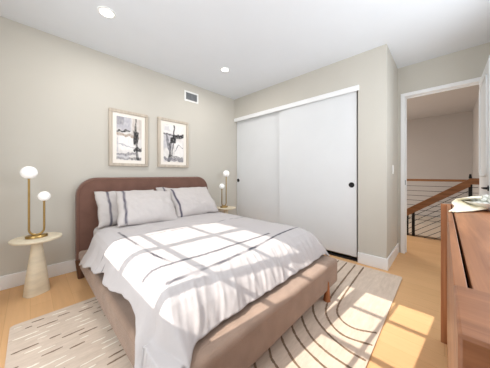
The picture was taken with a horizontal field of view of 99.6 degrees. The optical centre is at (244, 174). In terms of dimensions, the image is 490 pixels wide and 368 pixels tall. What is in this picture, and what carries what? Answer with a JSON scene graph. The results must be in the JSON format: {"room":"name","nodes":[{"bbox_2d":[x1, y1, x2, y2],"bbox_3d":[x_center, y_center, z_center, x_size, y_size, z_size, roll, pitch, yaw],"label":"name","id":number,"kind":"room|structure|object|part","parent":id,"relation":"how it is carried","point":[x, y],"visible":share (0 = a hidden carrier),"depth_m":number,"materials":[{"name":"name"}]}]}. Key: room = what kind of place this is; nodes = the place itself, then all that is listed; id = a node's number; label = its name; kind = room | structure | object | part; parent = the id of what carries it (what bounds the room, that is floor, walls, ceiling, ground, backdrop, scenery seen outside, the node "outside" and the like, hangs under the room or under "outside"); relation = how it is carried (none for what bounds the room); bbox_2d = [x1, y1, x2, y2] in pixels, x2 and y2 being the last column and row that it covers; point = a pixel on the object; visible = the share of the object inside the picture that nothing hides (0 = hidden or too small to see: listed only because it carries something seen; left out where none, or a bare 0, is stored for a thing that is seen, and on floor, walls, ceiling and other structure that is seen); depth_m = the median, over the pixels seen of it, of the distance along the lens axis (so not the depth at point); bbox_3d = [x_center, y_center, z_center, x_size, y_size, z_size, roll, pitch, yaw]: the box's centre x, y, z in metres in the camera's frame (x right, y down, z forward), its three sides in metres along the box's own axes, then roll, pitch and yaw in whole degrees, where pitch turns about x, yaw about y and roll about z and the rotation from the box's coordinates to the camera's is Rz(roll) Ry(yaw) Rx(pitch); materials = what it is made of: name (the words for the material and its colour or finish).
{"room":"bedroom","nodes":[
{"label":"bedroom","id":0,"kind":"room"},
{"bbox_2d":[0,16,236,275],"bbox_3d":[-1.255,-0.213,3.367,0.120,2.727,4.348,0,0,44],"label":"wall","id":1,"kind":"structure","parent":0,"point":[57,94],"depth_m":2.44,"materials":[{"name":"paint"}]},
{"bbox_2d":[0,259,75,290],"bbox_3d":[-1.417,1.080,3.100,0.016,0.140,3.498,0,0,44],"label":"baseboard","id":2,"kind":"structure","parent":1,"relation":"attached to","point":[15,279],"depth_m":2.17,"materials":[{"name":"paint"}]},
{"bbox_2d":[109,107,147,166],"bbox_3d":[-1.611,-0.499,2.887,0.031,0.762,0.495,0,0,44],"label":"framed print","id":3,"kind":"object","parent":1,"relation":"attached to","point":[128,131],"visible":1,"depth_m":2.87,"materials":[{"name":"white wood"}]},
{"bbox_2d":[157,117,188,167],"bbox_3d":[-1.155,-0.505,3.360,0.031,0.770,0.524,0,0,44],"label":"framed print","id":4,"kind":"object","parent":1,"relation":"attached to","point":[172,135],"visible":1,"depth_m":3.34,"materials":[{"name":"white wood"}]},
{"bbox_2d":[184,90,197,103],"bbox_3d":[-0.932,-1.351,3.607,0.012,0.178,0.276,0,0,44],"label":"air vent","id":5,"kind":"object","parent":1,"relation":"in","point":[189,96],"visible":1,"depth_m":3.60,"materials":[{"name":"white plastic"}]},
{"bbox_2d":[0,235,447,367],"bbox_3d":[0.548,1.210,2.500,3.920,0.120,5.600,0,0,44],"label":"floor","id":6,"kind":"structure","parent":0,"point":[410,334],"depth_m":1.79,"materials":[{"name":"brown wood"}]},
{"bbox_2d":[8,232,61,298],"bbox_3d":[-2.028,0.879,2.017,0.374,0.542,0.374,0,0,44],"label":"bedside table","id":7,"kind":"object","parent":6,"relation":"on","point":[37,283],"visible":0.91,"depth_m":1.97,"materials":[{"name":"beige stone"}]},
{"bbox_2d":[19,166,50,238],"bbox_3d":[-2.023,0.264,2.000,0.122,0.687,0.213,0,0,44],"label":"table lamp","id":8,"kind":"object","parent":7,"relation":"on","point":[28,172],"visible":1,"depth_m":1.97,"materials":[{"name":"gold metal"}]},
{"bbox_3d":[-2.055,-0.021,1.968,0.122,0.118,0.122,0,0,44],"label":"globe","id":9,"kind":"part","parent":8,"relation":"part of","materials":[{"name":"white glass"}]},
{"bbox_3d":[-2.019,0.310,2.005,0.017,0.556,0.121,0,0,44],"label":"stem","id":10,"kind":"part","parent":8,"relation":"part of","materials":[{"name":"gold metal"}]},
{"bbox_3d":[-1.983,0.211,2.042,0.096,0.093,0.096,0,0,44],"label":"globe","id":11,"kind":"part","parent":8,"relation":"part of","materials":[{"name":"white glass"}]},
{"bbox_2d":[4,259,401,367],"bbox_3d":[-0.005,1.143,1.926,2.010,0.012,2.979,0,0,44],"label":"area rug","id":12,"kind":"object","parent":6,"relation":"on","point":[342,332],"visible":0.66,"depth_m":1.47,"materials":[{"name":"beige carpet"}]},
{"bbox_2d":[75,177,336,367],"bbox_3d":[-0.513,0.594,2.263,2.410,1.118,1.863,0,0,44],"label":"bed","id":13,"kind":"object","parent":6,"relation":"on","point":[241,339],"visible":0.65,"depth_m":1.43,"materials":[{"name":"brown fabric"}]},
{"bbox_3d":[-1.844,1.049,2.310,0.090,0.208,0.084,0,0,44],"label":"leg","id":14,"kind":"part","parent":13,"relation":"part of","materials":[{"name":"brown wood"}]},
{"bbox_2d":[93,224,117,235],"bbox_3d":[-0.566,0.742,2.306,2.045,0.254,1.505,0,0,44],"label":"mattress","id":15,"kind":"object","parent":13,"relation":"on","point":[96,230],"visible":0.12,"depth_m":2.41,"materials":[{"name":"white fabric"}]},
{"bbox_2d":[94,189,153,228],"bbox_3d":[-1.468,0.402,2.614,0.267,0.414,0.712,0,0,41],"label":"pillow","id":16,"kind":"object","parent":15,"relation":"on","point":[106,201],"visible":0.33,"depth_m":2.40,"materials":[{"name":"fabric"}]},
{"bbox_2d":[156,187,195,190],"bbox_3d":[-0.964,0.398,3.145,0.724,0.431,0.253,0,0,-42],"label":"pillow","id":17,"kind":"object","parent":15,"relation":"on","point":[157,188],"visible":0.04,"depth_m":3.01,"materials":[{"name":"fabric"}]},
{"bbox_3d":[-1.087,0.965,1.670,2.179,0.180,0.132,0,0,44],"label":"rail","id":18,"kind":"part","parent":13,"relation":"part of","materials":[{"name":"brown fabric"}]},
{"bbox_3d":[-1.333,0.527,3.070,0.110,0.985,1.839,0,0,44],"label":"headboard","id":19,"kind":"part","parent":13,"relation":"part of","materials":[{"name":"brown fabric"}]},
{"bbox_2d":[79,212,329,367],"bbox_3d":[-0.390,0.830,2.033,1.914,0.565,1.940,0,0,44],"label":"duvet","id":20,"kind":"object","parent":13,"relation":"on","point":[181,278],"visible":0.95,"depth_m":1.41,"materials":[{"name":"fabric"}]},
{"bbox_2d":[115,190,177,226],"bbox_3d":[-1.177,0.386,2.507,0.673,0.386,0.380,0,0,-39],"label":"pillow","id":21,"kind":"object","parent":20,"relation":"on","point":[134,207],"visible":0.97,"depth_m":2.39,"materials":[{"name":"fabric"}]},
{"bbox_2d":[166,187,218,217],"bbox_3d":[-0.752,0.382,3.002,0.680,0.382,0.374,0,0,-44],"label":"pillow","id":22,"kind":"object","parent":20,"relation":"on","point":[186,201],"visible":0.91,"depth_m":2.88,"materials":[{"name":"fabric"}]},
{"bbox_3d":[0.235,0.938,1.486,0.220,0.234,1.743,0,0,44],"label":"footboard","id":23,"kind":"part","parent":13,"relation":"part of","materials":[{"name":"brown fabric"}]},
{"bbox_3d":[0.740,1.052,1.872,0.062,0.175,0.064,0,0,44],"label":"leg","id":24,"kind":"part","parent":13,"relation":"part of","materials":[{"name":"brown wood"}]},
{"bbox_2d":[217,206,235,213],"bbox_3d":[-0.358,0.879,3.865,0.374,0.542,0.374,0,0,44],"label":"bedside table","id":25,"kind":"object","parent":6,"relation":"on","point":[218,207],"visible":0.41,"depth_m":3.80,"materials":[{"name":"beige stone"}]},
{"bbox_2d":[219,170,228,207],"bbox_3d":[-0.385,0.264,3.852,0.122,0.687,0.213,0,0,44],"label":"table lamp","id":26,"kind":"object","parent":25,"relation":"on","point":[225,173],"visible":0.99,"depth_m":3.83,"materials":[{"name":"gold metal"}]},
{"bbox_3d":[-0.390,0.310,3.847,0.017,0.556,0.121,0,0,44],"label":"stem","id":27,"kind":"part","parent":26,"relation":"part of","materials":[{"name":"gold metal"}]},
{"bbox_3d":[-0.353,-0.021,3.885,0.122,0.118,0.122,0,0,44],"label":"globe","id":28,"kind":"part","parent":26,"relation":"part of","materials":[{"name":"white glass"}]},
{"bbox_2d":[441,203,489,367],"bbox_3d":[0.974,0.673,0.693,0.478,0.954,1.620,0,0,44],"label":"dresser","id":29,"kind":"object","parent":6,"relation":"on","point":[465,236],"visible":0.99,"depth_m":0.46,"materials":[{"name":"brown wood"}]},
{"bbox_3d":[1.123,0.615,1.134,0.018,0.270,0.706,0,0,44],"label":"drawer","id":30,"kind":"part","parent":29,"relation":"part of","materials":[{"name":"brown wood"}]},
{"bbox_3d":[1.123,0.890,1.134,0.018,0.270,0.706,0,0,44],"label":"drawer","id":31,"kind":"part","parent":29,"relation":"part of","materials":[{"name":"brown wood"}]},
{"bbox_3d":[1.526,0.675,1.265,0.478,0.950,0.030,0,0,44],"label":"panel","id":32,"kind":"part","parent":29,"relation":"part of","materials":[{"name":"brown wood"}]},
{"bbox_3d":[0.630,0.615,0.623,0.018,0.270,0.706,0,0,44],"label":"drawer","id":33,"kind":"part","parent":29,"relation":"part of","materials":[{"name":"brown wood"}]},
{"bbox_3d":[1.123,0.338,1.134,0.018,0.274,0.706,0,0,44],"label":"drawer","id":34,"kind":"part","parent":29,"relation":"part of","materials":[{"name":"brown wood"}]},
{"bbox_3d":[0.630,0.338,0.623,0.018,0.274,0.706,0,0,44],"label":"drawer","id":35,"kind":"part","parent":29,"relation":"part of","materials":[{"name":"brown wood"}]},
{"bbox_3d":[0.480,0.673,0.159,0.448,0.954,0.165,0,0,44],"label":"panel","id":36,"kind":"part","parent":29,"relation":"part of","materials":[{"name":"brown wood"}]},
{"bbox_2d":[462,199,489,210],"bbox_3d":[1.411,0.175,1.140,0.306,0.048,0.306,0,0,44],"label":"bowl","id":37,"kind":"object","parent":29,"relation":"on","point":[486,205],"visible":0.56,"depth_m":1.13,"materials":[{"name":"white ceramic"}]},
{"bbox_2d":[448,196,487,211],"bbox_3d":[1.289,0.160,1.173,0.475,0.070,0.121,0,0,-26],"label":"napkin","id":38,"kind":"object","parent":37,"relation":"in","point":[459,205],"visible":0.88,"depth_m":1.16,"materials":[{"name":"beige fabric"}]},
{"bbox_2d":[471,195,489,203],"bbox_3d":[1.411,0.144,1.140,0.223,0.062,0.224,0,0,44],"label":"bead garland","id":39,"kind":"object","parent":37,"relation":"in","point":[485,198],"visible":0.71,"depth_m":1.16},
{"bbox_2d":[0,0,489,119],"bbox_3d":[1.498,-1.637,3.486,3.920,0.120,8.340,0,0,44],"label":"ceiling","id":40,"kind":"structure","parent":0,"point":[263,44],"depth_m":2.31,"materials":[{"name":"paint"}]},
{"bbox_2d":[97,6,115,18],"bbox_3d":[-1.343,-1.573,2.010,0.150,0.006,0.150,0,0,44],"label":"recessed light","id":41,"kind":"object","parent":40,"relation":"in","point":[106,12],"visible":1,"depth_m":2.00,"materials":[{"name":"white plastic"}]},
{"bbox_2d":[220,67,229,71],"bbox_3d":[-0.300,-1.573,3.101,0.137,0.006,0.137,0,0,44],"label":"recessed light","id":42,"kind":"object","parent":40,"relation":"in","point":[223,69],"visible":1,"depth_m":3.09,"materials":[{"name":"white plastic"}]},
{"bbox_2d":[234,44,397,258],"bbox_3d":[1.066,-0.213,3.758,2.680,2.727,0.936,0,0,44],"label":"wall","id":43,"kind":"structure","parent":0,"point":[375,71],"depth_m":2.67,"materials":[{"name":"paint"}]},
{"bbox_2d":[237,111,278,222],"bbox_3d":[0.261,-0.033,3.999,1.174,2.255,0.038,0,0,44],"label":"door","id":44,"kind":"structure","parent":43,"relation":"in","point":[257,137],"depth_m":4.00,"materials":[{"name":"white wood"}]},
{"bbox_2d":[234,85,358,121],"bbox_3d":[0.630,-1.137,3.519,2.376,0.070,0.022,0,0,44],"label":"trim","id":45,"kind":"structure","parent":43,"relation":"attached to","point":[356,87],"depth_m":3.23,"materials":[{"name":"paint"}]},
{"bbox_2d":[279,91,356,256],"bbox_3d":[1.047,-0.033,3.181,1.233,2.255,0.038,0,0,44],"label":"door","id":46,"kind":"structure","parent":43,"relation":"in","point":[318,139],"depth_m":3.07,"materials":[{"name":"white wood"}]},
{"bbox_2d":[326,250,357,261],"bbox_3d":[0.673,1.144,3.576,2.363,0.012,0.095,0,0,44],"label":"trim","id":47,"kind":"structure","parent":43,"relation":"attached to","point":[329,252],"depth_m":2.88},
{"bbox_2d":[358,243,398,270],"bbox_3d":[1.871,1.080,2.878,0.331,0.140,0.818,0,0,44],"label":"baseboard","id":48,"kind":"structure","parent":43,"relation":"attached to","point":[366,259],"depth_m":2.60,"materials":[{"name":"paint"}]},
{"bbox_2d":[409,215,440,237],"bbox_3d":[3.466,1.950,5.312,3.380,1.600,2.740,0,0,44],"label":"wall","id":49,"kind":"structure","parent":0,"point":[430,232],"depth_m":4.79,"materials":[{"name":"paint"}]},
{"bbox_2d":[407,179,477,221],"bbox_3d":[3.502,0.625,5.346,3.365,1.050,0.070,0,0,44],"label":"landing railing","id":50,"kind":"object","parent":49,"relation":"on","point":[439,180],"visible":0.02,"depth_m":4.61,"materials":[{"name":"brown wood"}]},
{"bbox_3d":[3.502,0.125,5.346,3.365,0.050,0.070,0,0,44],"label":"handrail","id":51,"kind":"part","parent":50,"relation":"part of","materials":[{"name":"brown wood"}]},
{"bbox_2d":[407,111,471,239],"bbox_3d":[4.458,0.587,6.342,3.620,4.327,0.120,0,0,44],"label":"wall","id":52,"kind":"structure","parent":0,"point":[438,147],"depth_m":5.57,"materials":[{"name":"paint"}]},
{"bbox_2d":[398,42,489,252],"bbox_3d":[2.717,-0.213,2.734,1.120,2.727,0.120,0,0,44],"label":"wall","id":53,"kind":"structure","parent":0,"point":[470,63],"depth_m":2.78,"materials":[{"name":"paint"}]},
{"bbox_2d":[401,77,480,253],"bbox_3d":[2.634,-0.018,2.804,0.830,2.335,0.134,0,0,44],"label":"trim","id":54,"kind":"structure","parent":53,"relation":"attached to","point":[475,81],"depth_m":3.02,"materials":[{"name":"paint"}]},
{"bbox_2d":[479,55,489,195],"bbox_3d":[2.556,0.008,2.219,0.079,2.260,0.793,0,0,44],"label":"door","id":55,"kind":"structure","parent":53,"relation":"in","point":[484,84],"depth_m":2.18,"materials":[{"name":"white wood"}]},
{"bbox_2d":[472,97,478,195],"bbox_3d":[4.398,0.587,3.757,0.120,4.327,3.686,0,0,44],"label":"wall","id":56,"kind":"structure","parent":0,"point":[475,113],"depth_m":4.61,"materials":[{"name":"paint"}]},
{"bbox_2d":[407,174,478,238],"bbox_3d":[3.342,0.880,3.807,1.470,1.780,0.070,0,0,44],"label":"stair railing","id":57,"kind":"object","parent":56,"relation":"attached to","point":[468,183],"visible":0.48,"depth_m":3.69,"materials":[{"name":"brown wood"}]},
{"bbox_3d":[3.137,1.199,4.005,0.044,0.902,0.040,0,0,44],"label":"post","id":58,"kind":"part","parent":57,"relation":"part of","materials":[{"name":"black metal"}]},
{"bbox_3d":[3.205,1.165,3.939,0.044,0.971,0.040,0,0,44],"label":"post","id":59,"kind":"part","parent":57,"relation":"part of","materials":[{"name":"black metal"}]},
{"bbox_3d":[3.349,0.581,3.800,1.450,1.042,0.070,0,0,44],"label":"handrail","id":60,"kind":"part","parent":57,"relation":"part of","materials":[{"name":"brown wood"}]},
{"bbox_3d":[3.734,0.650,3.429,0.044,1.000,0.040,0,0,44],"label":"post","id":61,"kind":"part","parent":57,"relation":"part of","materials":[{"name":"black metal"}]}
]}

